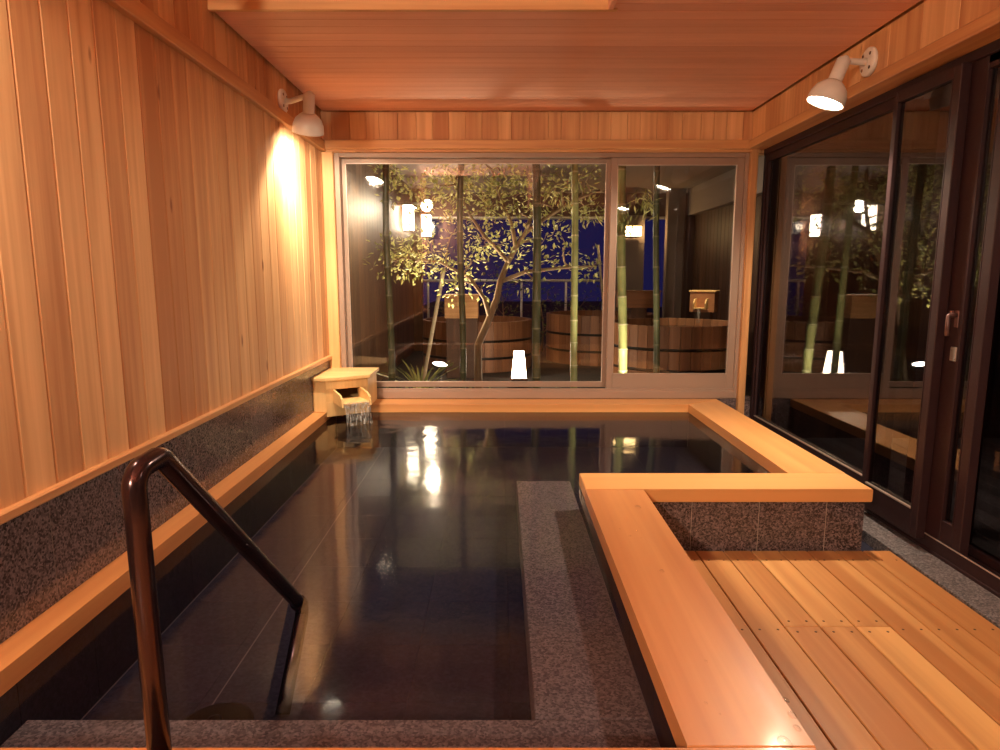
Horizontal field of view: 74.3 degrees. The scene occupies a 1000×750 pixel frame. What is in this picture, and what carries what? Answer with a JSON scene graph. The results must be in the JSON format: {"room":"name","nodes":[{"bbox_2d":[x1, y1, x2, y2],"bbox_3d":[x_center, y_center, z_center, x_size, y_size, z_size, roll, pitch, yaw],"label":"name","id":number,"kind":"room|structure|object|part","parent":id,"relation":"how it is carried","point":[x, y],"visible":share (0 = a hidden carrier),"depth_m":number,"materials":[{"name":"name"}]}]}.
{"room":"spa","nodes":[
{"label":"spa","id":0,"kind":"room"},
{"bbox_2d":[0,0,328,509],"bbox_3d":[-1.302,-0.294,1.599,0.100,3.300,6.650,0,9,0],"label":"wall","id":1,"kind":"structure","parent":0,"point":[163,261],"depth_m":2.25,"materials":[{"name":"brown wood"}]},
{"bbox_2d":[0,361,329,643],"bbox_3d":[-1.262,0.700,1.750,0.020,0.690,6.450,0,9,0],"label":"baseboard","id":2,"kind":"structure","parent":1,"relation":"attached to","point":[49,550],"depth_m":2.08,"materials":[{"name":"grey stone"}]},
{"bbox_2d":[0,355,331,524],"bbox_3d":[-1.244,0.348,1.687,0.027,0.028,6.430,0,9,0],"label":"trim","id":3,"kind":"structure","parent":1,"relation":"attached to","point":[29,503],"depth_m":2.19,"materials":[{"name":"brown wood"}]},
{"bbox_2d":[103,0,325,151],"bbox_3d":[-1.240,-1.119,1.463,0.035,0.064,6.430,0,9,0],"label":"trim","id":4,"kind":"structure","parent":1,"relation":"attached to","point":[134,10],"depth_m":2.69,"materials":[{"name":"brown wood"}]},
{"bbox_2d":[278,89,323,136],"bbox_3d":[-1.138,-1.484,3.745,0.280,0.284,0.176,3,9,17],"label":"wall spotlight","id":5,"kind":"object","parent":1,"relation":"attached to","point":[306,123],"visible":0.99,"depth_m":3.67,"materials":[{"name":"white metal"}]},
{"bbox_3d":[-1.240,-1.567,3.777,0.025,0.132,0.132,0,9,0],"label":"mount plate","id":6,"kind":"part","parent":5,"relation":"part of","materials":[{"name":"white metal"}]},
{"bbox_3d":[-1.134,-1.556,3.710,0.256,0.053,0.055,7,11,38],"label":"arm","id":7,"kind":"part","parent":5,"relation":"part of","materials":[{"name":"white metal"}]},
{"bbox_3d":[-1.089,-1.415,3.740,0.176,0.148,0.175,0,9,0],"label":"lamp shade","id":8,"kind":"part","parent":5,"relation":"part of","materials":[{"name":"white metal"}]},
{"bbox_2d":[303,92,314,113],"bbox_3d":[-1.063,-1.507,3.676,0.067,0.128,0.104,-5,10,-28],"label":"socket","id":9,"kind":"object","parent":5,"relation":"attached to","point":[308,97],"depth_m":3.65,"materials":[{"name":"metal"}]},
{"bbox_2d":[321,152,341,395],"bbox_3d":[-1.212,-0.709,4.823,0.079,1.750,0.150,0,9,0],"label":"trim","id":10,"kind":"structure","parent":1,"relation":"attached to","point":[328,173],"depth_m":4.73,"materials":[{"name":"brown wood"}]},
{"bbox_2d":[608,0,616,9],"bbox_3d":[-0.358,-1.503,0.504,1.887,0.580,4.850,0,9,0],"label":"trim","id":11,"kind":"structure","parent":1,"relation":"attached to","point":[611,3],"depth_m":2.78,"materials":[{"name":"brown wood"}]},
{"bbox_2d":[346,164,413,380],"bbox_3d":[-1.410,-1.272,8.025,0.100,2.500,6.350,0,9,0],"label":"wall","id":12,"kind":"structure","parent":0,"point":[365,209],"depth_m":7.15,"materials":[{"name":"brown wood"}]},
{"bbox_2d":[402,205,413,231],"bbox_3d":[-1.253,-2.136,8.981,0.154,0.354,0.138,0,9,0],"label":"wall lantern","id":13,"kind":"object","parent":12,"relation":"attached to","point":[406,218],"visible":0.84,"depth_m":8.92,"materials":[{"name":"white glass"}]},
{"bbox_2d":[397,199,432,211],"bbox_3d":[-1.122,-2.245,8.748,0.477,0.167,0.148,0,9,0],"label":"spotlight","id":14,"kind":"object","parent":12,"relation":"attached to","point":[428,201],"visible":0.67,"depth_m":8.73,"materials":[{"name":"white metal"}]},
{"bbox_3d":[-1.180,-2.274,8.757,0.362,0.052,0.030,0,9,0],"label":"arm","id":15,"kind":"part","parent":14,"relation":"part of","materials":[{"name":"white ceramic"}]},
{"bbox_3d":[-0.967,-2.245,8.748,0.167,0.167,0.148,0,9,0],"label":"lamp shade","id":16,"kind":"part","parent":14,"relation":"part of","materials":[{"name":"white ceramic"}]},
{"bbox_3d":[-0.965,-2.239,8.727,0.139,0.138,0.097,0,9,0],"label":"bulb","id":17,"kind":"part","parent":14,"relation":"part of","materials":[{"name":"white glass"}]},
{"bbox_2d":[321,109,763,154],"bbox_3d":[0.356,-1.997,4.642,3.417,0.850,0.120,0,9,0],"label":"wall","id":18,"kind":"structure","parent":0,"point":[338,125],"depth_m":4.62,"materials":[{"name":"brown wood"}]},
{"bbox_2d":[325,140,750,152],"bbox_3d":[0.272,-1.609,4.668,2.987,0.079,0.145,0,9,0],"label":"trim","id":19,"kind":"structure","parent":18,"relation":"attached to","point":[335,146],"depth_m":4.60,"materials":[{"name":"brown wood"}]},
{"bbox_2d":[334,153,749,398],"bbox_3d":[0.295,-0.710,4.839,2.934,1.774,0.118,0,9,0],"label":"window","id":20,"kind":"structure","parent":18,"relation":"in","point":[617,385],"depth_m":4.82,"materials":[{"name":"brown metal"}]},
{"bbox_3d":[-0.160,-0.731,4.864,1.950,1.656,0.036,0,9,0],"label":"sash","id":21,"kind":"part","parent":20,"relation":"part of","materials":[{"name":"brown wood"}]},
{"bbox_3d":[1.262,-0.716,4.815,0.945,1.671,0.036,0,9,0],"label":"sash","id":22,"kind":"part","parent":20,"relation":"part of","materials":[{"name":"brown wood"}]},
{"bbox_2d":[215,0,920,110],"bbox_3d":[0.267,-1.387,1.433,3.037,0.060,6.450,0,9,0],"label":"ceiling","id":23,"kind":"structure","parent":0,"point":[644,55],"depth_m":3.39,"materials":[{"name":"brown wood"}]},
{"bbox_2d":[207,0,617,11],"bbox_3d":[-0.373,-1.827,2.797,1.757,0.530,0.024,0,9,0],"label":"ceiling beam","id":24,"kind":"structure","parent":23,"relation":"attached to","point":[213,5],"depth_m":2.82,"materials":[{"name":"brown wood"}]},
{"bbox_2d":[389,155,762,192],"bbox_3d":[0.950,-2.692,8.845,4.900,0.060,4.300,0,9,0],"label":"ceiling","id":25,"kind":"structure","parent":0,"point":[638,178],"depth_m":8.77,"materials":[{"name":"brown paint"}]},
{"bbox_2d":[422,193,687,219],"bbox_3d":[0.920,-2.757,10.800,4.560,0.400,0.215,0,9,0],"label":"beam","id":26,"kind":"structure","parent":25,"relation":"attached to","point":[439,212],"depth_m":10.71,"materials":[{"name":"brown wood"}]},
{"bbox_2d":[615,215,644,310],"bbox_3d":[2.075,-1.489,10.672,0.450,2.130,0.150,0,9,0],"label":"wall","id":27,"kind":"structure","parent":0,"point":[634,247],"depth_m":10.54,"materials":[{"name":"brown paint"}]},
{"bbox_2d":[625,225,641,237],"bbox_3d":[2.030,-2.239,10.319,0.308,0.174,0.324,0,9,0],"label":"wall lantern","id":28,"kind":"object","parent":27,"relation":"attached to","point":[636,233],"visible":0.53,"depth_m":10.16,"materials":[{"name":"white glass"}]},
{"bbox_2d":[687,155,763,214],"bbox_3d":[3.100,-2.367,8.238,0.400,0.400,4.000,0,9,0],"label":"beam","id":29,"kind":"structure","parent":0,"point":[717,192],"depth_m":8.84,"materials":[{"name":"brown paint"}]},
{"bbox_2d":[717,396,749,416],"bbox_3d":[0.324,0.407,5.013,3.152,0.486,0.110,0,9,0],"label":"trim","id":30,"kind":"structure","parent":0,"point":[731,403],"depth_m":4.93,"materials":[{"name":"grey stone"}]},
{"bbox_2d":[685,551,999,749],"bbox_3d":[0.231,1.115,0.752,2.965,0.033,4.352,0,9,0],"label":"floor","id":31,"kind":"structure","parent":0,"point":[866,651],"depth_m":2.17,"materials":[{"name":"brown wood"}]},
{"bbox_2d":[752,0,999,148],"bbox_3d":[1.915,-1.515,1.413,0.300,0.830,6.650,0,9,0],"label":"wall","id":32,"kind":"structure","parent":0,"point":[925,22],"depth_m":2.98,"materials":[{"name":"brown wood"}]},
{"bbox_2d":[736,149,758,414],"bbox_3d":[1.788,-0.551,4.847,0.053,2.110,0.150,0,9,0],"label":"trim","id":33,"kind":"structure","parent":32,"relation":"attached to","point":[753,161],"depth_m":4.76,"materials":[{"name":"brown wood"}]},
{"bbox_2d":[806,47,877,110],"bbox_3d":[1.612,-1.405,3.124,0.305,0.294,0.191,0,9,0],"label":"wall spotlight","id":34,"kind":"object","parent":32,"relation":"attached to","point":[830,94],"visible":1,"depth_m":3.09,"materials":[{"name":"white metal"}]},
{"bbox_3d":[1.549,-1.332,3.127,0.139,0.105,0.147,0,9,0],"label":"bulb","id":35,"kind":"part","parent":34,"relation":"part of","materials":[{"name":"white glass"}]},
{"bbox_3d":[1.548,-1.329,3.128,0.176,0.142,0.176,0,9,0],"label":"lamp shade","id":36,"kind":"part","parent":34,"relation":"part of","materials":[{"name":"white metal"}]},
{"bbox_2d":[829,56,850,80],"bbox_3d":[1.592,-1.429,3.105,0.097,0.127,0.072,0,9,0],"label":"socket","id":37,"kind":"object","parent":34,"relation":"attached to","point":[842,63],"depth_m":3.08,"materials":[{"name":"white metal"}]},
{"bbox_3d":[1.667,-1.478,3.115,0.174,0.049,0.050,-3,9,-21],"label":"arm","id":38,"kind":"part","parent":34,"relation":"part of","materials":[{"name":"white metal"}]},
{"bbox_3d":[1.752,-1.490,3.142,0.025,0.132,0.132,0,9,0],"label":"mount plate","id":39,"kind":"part","parent":34,"relation":"part of","materials":[{"name":"white metal"}]},
{"bbox_2d":[749,38,999,597],"bbox_3d":[1.938,-0.071,1.628,0.224,2.150,6.440,0,9,0],"label":"door","id":40,"kind":"structure","parent":32,"relation":"in","point":[967,84],"depth_m":2.83,"materials":[{"name":"brown metal"}]},
{"bbox_3d":[1.892,-0.439,3.944,0.040,1.980,1.670,0,9,0],"label":"sash","id":41,"kind":"part","parent":40,"relation":"part of","materials":[{"name":"brown metal"}]},
{"bbox_3d":[1.849,-0.292,2.982,0.042,1.980,0.455,0,9,0],"label":"sash","id":42,"kind":"part","parent":40,"relation":"part of","materials":[{"name":"brown wood"}]},
{"bbox_3d":[1.894,-0.256,2.745,0.040,1.980,0.395,0,9,0],"label":"sash","id":43,"kind":"part","parent":40,"relation":"part of","materials":[{"name":"brown wood"}]},
{"bbox_3d":[1.853,-0.214,2.719,0.051,0.105,0.045,0,9,0],"label":"handle","id":44,"kind":"part","parent":40,"relation":"part of","materials":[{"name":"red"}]},
{"bbox_3d":[1.975,0.075,0.568,0.040,1.980,4.300,0,9,0],"label":"sash","id":45,"kind":"part","parent":40,"relation":"part of","materials":[{"name":"brown wood"}]},
{"bbox_2d":[749,7,999,149],"bbox_3d":[1.798,-1.128,1.462,0.125,0.054,6.430,0,9,0],"label":"trim","id":46,"kind":"structure","parent":32,"relation":"attached to","point":[985,29],"depth_m":2.88,"materials":[{"name":"brown wood"}]},
{"bbox_2d":[775,70,999,437],"bbox_3d":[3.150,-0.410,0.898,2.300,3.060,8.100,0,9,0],"label":"glass pane","id":47,"kind":"structure","parent":0,"point":[838,189],"depth_m":4.85,"materials":[{"name":"glass"}]},
{"bbox_2d":[800,438,999,558],"bbox_3d":[1.433,1.153,1.162,5.569,0.170,7.950,0,9,0],"label":"floor","id":48,"kind":"structure","parent":0,"point":[986,528],"depth_m":4.13,"materials":[{"name":"brown wood"}]},
{"bbox_2d":[0,399,872,749],"bbox_3d":[0.179,0.706,3.023,2.863,0.474,3.905,0,9,0],"label":"bath","id":49,"kind":"object","parent":48,"relation":"on","point":[472,574],"depth_m":2.37,"materials":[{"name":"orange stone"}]},
{"bbox_3d":[-0.780,0.943,1.803,0.040,0.016,0.040,0,9,0],"label":"knob","id":50,"kind":"part","parent":49,"relation":"part of","materials":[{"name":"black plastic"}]},
{"bbox_2d":[121,447,308,749],"bbox_3d":[-0.628,0.547,1.596,0.090,0.929,0.881,0,9,0],"label":"handrail","id":51,"kind":"object","parent":49,"relation":"on","point":[134,485],"visible":1,"depth_m":1.19,"materials":[{"name":"brown metal"}]},
{"bbox_3d":[-0.780,0.952,1.804,0.200,0.034,0.200,0,9,0],"label":"drain cap","id":52,"kind":"part","parent":49,"relation":"part of","materials":[{"name":"black"}]},
{"bbox_2d":[311,367,378,416],"bbox_3d":[-1.053,0.122,4.590,0.395,0.268,0.612,0,9,0],"label":"box","id":53,"kind":"object","parent":49,"relation":"on","point":[358,385],"visible":1,"depth_m":4.48,"materials":[{"name":"beige wood"}]},
{"bbox_3d":[-1.072,-0.006,4.620,0.358,0.024,0.513,0,9,0],"label":"lid","id":54,"kind":"part","parent":53,"relation":"part of","materials":[{"name":"beige wood"}]},
{"bbox_2d":[862,511,999,628],"bbox_3d":[1.795,0.964,1.791,0.146,0.054,6.450,0,9,0],"label":"trim","id":55,"kind":"structure","parent":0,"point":[875,533],"depth_m":2.72,"materials":[{"name":"grey stone"}]},
{"label":"outside","id":56,"kind":"structure","parent":0,"visible":0},
{"bbox_2d":[377,301,751,395],"bbox_3d":[1.500,-0.622,13.055,9.000,0.300,34.000,0,9,0],"label":"ground","id":57,"kind":"structure","parent":56,"point":[549,371],"depth_m":8.62,"materials":[{"name":"brown soil"}]},
{"bbox_2d":[382,164,395,387],"bbox_3d":[-0.937,-1.115,5.515,0.084,2.947,0.146,-2,9,-16],"label":"bamboo","id":58,"kind":"object","parent":57,"relation":"on","point":[385,181],"visible":0.6,"depth_m":5.54,"materials":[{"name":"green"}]},
{"bbox_2d":[411,189,423,350],"bbox_3d":[-1.290,-1.630,10.373,0.140,2.500,0.160,0,9,0],"label":"column","id":59,"kind":"structure","parent":57,"relation":"on","point":[418,304],"depth_m":10.34,"materials":[{"name":"brown wood"}]},
{"bbox_2d":[421,214,430,237],"bbox_3d":[-1.148,-2.322,10.267,0.154,0.354,0.138,0,9,0],"label":"wall lantern","id":60,"kind":"object","parent":59,"relation":"attached to","point":[425,222],"visible":0.83,"depth_m":10.21,"materials":[{"name":"white glass"}]},
{"bbox_2d":[376,360,458,387],"bbox_3d":[-0.762,0.045,6.336,1.215,0.410,1.060,0,9,0],"label":"spiky plant","id":61,"kind":"object","parent":57,"relation":"on","point":[415,377],"visible":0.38,"depth_m":6.37,"materials":[{"name":"green plant"}]},
{"bbox_2d":[423,268,445,380],"bbox_3d":[-0.738,-0.540,7.302,0.296,1.279,0.048,0,9,0],"label":"bamboo stake","id":62,"kind":"object","parent":57,"relation":"on","point":[437,303],"visible":0.91,"depth_m":7.29,"materials":[{"name":"beige wood"}]},
{"bbox_2d":[432,362,447,387],"bbox_3d":[-0.615,0.023,6.781,0.165,0.312,0.167,0,9,0],"label":"spotlight","id":63,"kind":"object","parent":57,"relation":"on","point":[436,365],"visible":0.62,"depth_m":6.73,"materials":[{"name":"grey metal"}]},
{"bbox_2d":[429,287,456,316],"bbox_3d":[-0.833,-0.868,10.278,0.737,1.023,0.553,0,9,0],"label":"shrub","id":64,"kind":"object","parent":57,"relation":"on","point":[443,308],"visible":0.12,"depth_m":10.23,"materials":[{"name":"green plant"}]},
{"bbox_2d":[444,294,479,377],"bbox_3d":[-0.444,-0.460,7.769,0.409,0.971,0.324,0,9,0],"label":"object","id":65,"kind":"object","parent":57,"relation":"on","point":[471,306],"visible":0.62,"depth_m":7.66,"materials":[{"name":"brown wood"}]},
{"bbox_3d":[-0.444,-0.930,7.698,0.409,0.020,0.324,0,9,0],"label":"lid","id":66,"kind":"part","parent":65,"relation":"part of","materials":[{"name":"brown wood"}]},
{"bbox_2d":[457,164,466,387],"bbox_3d":[-0.324,-1.123,5.564,0.083,2.949,0.141,-3,9,-16],"label":"bamboo","id":67,"kind":"object","parent":57,"relation":"on","point":[460,262],"visible":0.61,"depth_m":5.59,"materials":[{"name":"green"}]},
{"bbox_2d":[422,315,531,372],"bbox_3d":[-0.300,-0.437,8.784,1.452,0.620,1.452,0,9,0],"label":"wooden tub","id":68,"kind":"object","parent":57,"relation":"on","point":[505,335],"visible":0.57,"depth_m":8.22,"materials":[{"name":"brown wood"}]},
{"bbox_2d":[363,164,604,387],"bbox_3d":[-0.049,-0.985,6.378,2.450,2.431,1.165,0,9,0],"label":"tree","id":69,"kind":"object","parent":57,"relation":"on","point":[502,279],"visible":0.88,"depth_m":6.32,"materials":[{"name":"green plant"}]},
{"bbox_2d":[478,264,530,315],"bbox_3d":[0.043,-1.018,10.140,0.930,1.362,0.670,0,9,0],"label":"shrub","id":70,"kind":"object","parent":57,"relation":"on","point":[484,273],"visible":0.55,"depth_m":10.13,"materials":[{"name":"green plant"}]},
{"bbox_2d":[423,279,602,317],"bbox_3d":[0.275,-1.039,11.070,3.150,1.122,0.042,0,9,0],"label":"railing","id":71,"kind":"object","parent":57,"relation":"on","point":[424,280],"visible":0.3,"depth_m":10.98,"materials":[{"name":"white metal"}]},
{"bbox_3d":[-1.200,-1.018,11.073,0.037,1.080,0.037,-4,9,-22],"label":"post","id":72,"kind":"part","parent":71,"relation":"part of","materials":[{"name":"brown"}]},
{"bbox_3d":[0.275,-1.572,10.989,3.150,0.044,0.042,0,9,0],"label":"handrail","id":73,"kind":"part","parent":71,"relation":"part of","materials":[{"name":"brown"}]},
{"bbox_3d":[0.360,-1.018,11.073,0.037,1.080,0.037,-4,9,-22],"label":"post","id":74,"kind":"part","parent":71,"relation":"part of","materials":[{"name":"brown"}]},
{"bbox_3d":[1.100,-1.018,11.073,0.037,1.080,0.037,-4,9,-22],"label":"post","id":75,"kind":"part","parent":71,"relation":"part of","materials":[{"name":"brown"}]},
{"bbox_2d":[511,351,526,380],"bbox_3d":[0.204,-0.100,7.066,0.170,0.310,0.170,0,9,0],"label":"lantern","id":76,"kind":"object","parent":57,"relation":"on","point":[518,369],"visible":0.95,"depth_m":7.00,"materials":[{"name":"white"}]},
{"bbox_2d":[532,164,541,387],"bbox_3d":[0.299,-1.100,5.417,0.087,2.948,0.169,4,9,24],"label":"bamboo","id":77,"kind":"object","parent":57,"relation":"on","point":[536,296],"visible":0.66,"depth_m":5.44,"materials":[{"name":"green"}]},
{"bbox_2d":[522,283,561,351],"bbox_3d":[0.678,-0.902,10.336,0.697,1.073,0.597,0,9,0],"label":"shrub","id":78,"kind":"object","parent":57,"relation":"on","point":[548,294],"visible":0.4,"depth_m":10.33,"materials":[{"name":"green plant"}]},
{"bbox_2d":[551,164,603,387],"bbox_3d":[0.707,-1.175,5.898,0.521,2.950,0.308,0,9,0],"label":"bamboo","id":79,"kind":"object","parent":57,"relation":"on","point":[574,174],"visible":0.74,"depth_m":5.92,"materials":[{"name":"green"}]},
{"bbox_2d":[556,285,602,309],"bbox_3d":[1.318,-0.929,10.488,0.924,1.082,0.723,0,9,0],"label":"shrub","id":80,"kind":"object","parent":57,"relation":"on","point":[597,285],"visible":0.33,"depth_m":10.39,"materials":[{"name":"green plant"}]},
{"bbox_2d":[546,310,652,365],"bbox_3d":[1.420,-0.555,9.424,1.532,0.660,1.532,0,9,0],"label":"wooden tub","id":81,"kind":"object","parent":57,"relation":"on","point":[589,324],"visible":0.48,"depth_m":8.87,"materials":[{"name":"brown wood"}]},
{"bbox_2d":[597,245,602,309],"bbox_3d":[1.638,-1.230,10.535,0.225,1.664,0.043,0,9,0],"label":"bamboo stake","id":82,"kind":"object","parent":57,"relation":"on","point":[598,250],"visible":0.59,"depth_m":10.47,"materials":[{"name":"beige"}]},
{"bbox_2d":[603,166,634,372],"bbox_3d":[1.002,-1.129,5.594,0.301,2.950,0.299,0,9,0],"label":"bamboo","id":83,"kind":"object","parent":57,"relation":"on","point":[621,223],"visible":0.59,"depth_m":5.62,"materials":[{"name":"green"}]},
{"bbox_2d":[615,290,661,318],"bbox_3d":[1.767,-0.588,8.508,0.544,1.000,0.244,0,9,0],"label":"tub spout","id":84,"kind":"object","parent":57,"relation":"on","point":[638,301],"visible":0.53,"depth_m":8.35,"materials":[{"name":"brown wood"}]},
{"bbox_3d":[1.767,-1.072,8.435,0.544,0.020,0.244,0,9,0],"label":"lid","id":85,"kind":"part","parent":84,"relation":"part of","materials":[{"name":"brown wood"}]},
{"bbox_2d":[627,166,660,372],"bbox_3d":[1.285,-1.171,5.873,0.356,2.950,0.256,4,10,27],"label":"bamboo","id":86,"kind":"object","parent":57,"relation":"on","point":[656,195],"visible":0.77,"depth_m":5.86,"materials":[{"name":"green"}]},
{"bbox_2d":[613,318,727,372],"bbox_3d":[2.000,-0.284,7.644,1.472,0.660,1.472,0,9,0],"label":"wooden tub","id":87,"kind":"object","parent":57,"relation":"on","point":[687,345],"visible":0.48,"depth_m":6.99,"materials":[{"name":"brown wood"}]},
{"bbox_2d":[662,188,685,317],"bbox_3d":[2.720,-1.626,10.348,0.280,2.500,0.150,0,9,0],"label":"pillar","id":88,"kind":"structure","parent":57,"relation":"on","point":[675,197],"depth_m":10.25,"materials":[{"name":"brown paint"}]},
{"bbox_2d":[689,290,719,318],"bbox_3d":[2.531,-0.557,8.290,0.324,1.006,0.402,5,10,28],"label":"tub spout","id":89,"kind":"object","parent":57,"relation":"on","point":[703,303],"visible":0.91,"depth_m":8.20,"materials":[{"name":"brown wood"}]},
{"bbox_3d":[2.564,-1.054,8.276,0.324,0.020,0.264,5,10,28],"label":"lid","id":90,"kind":"part","parent":89,"relation":"part of","materials":[{"name":"brown wood"}]},
{"bbox_2d":[680,195,761,375],"bbox_3d":[2.975,-1.015,7.660,0.250,2.100,5.550,0,9,0],"label":"wall","id":91,"kind":"structure","parent":57,"relation":"on","point":[707,246],"depth_m":9.23,"materials":[{"name":"brown wood"}]}
]}

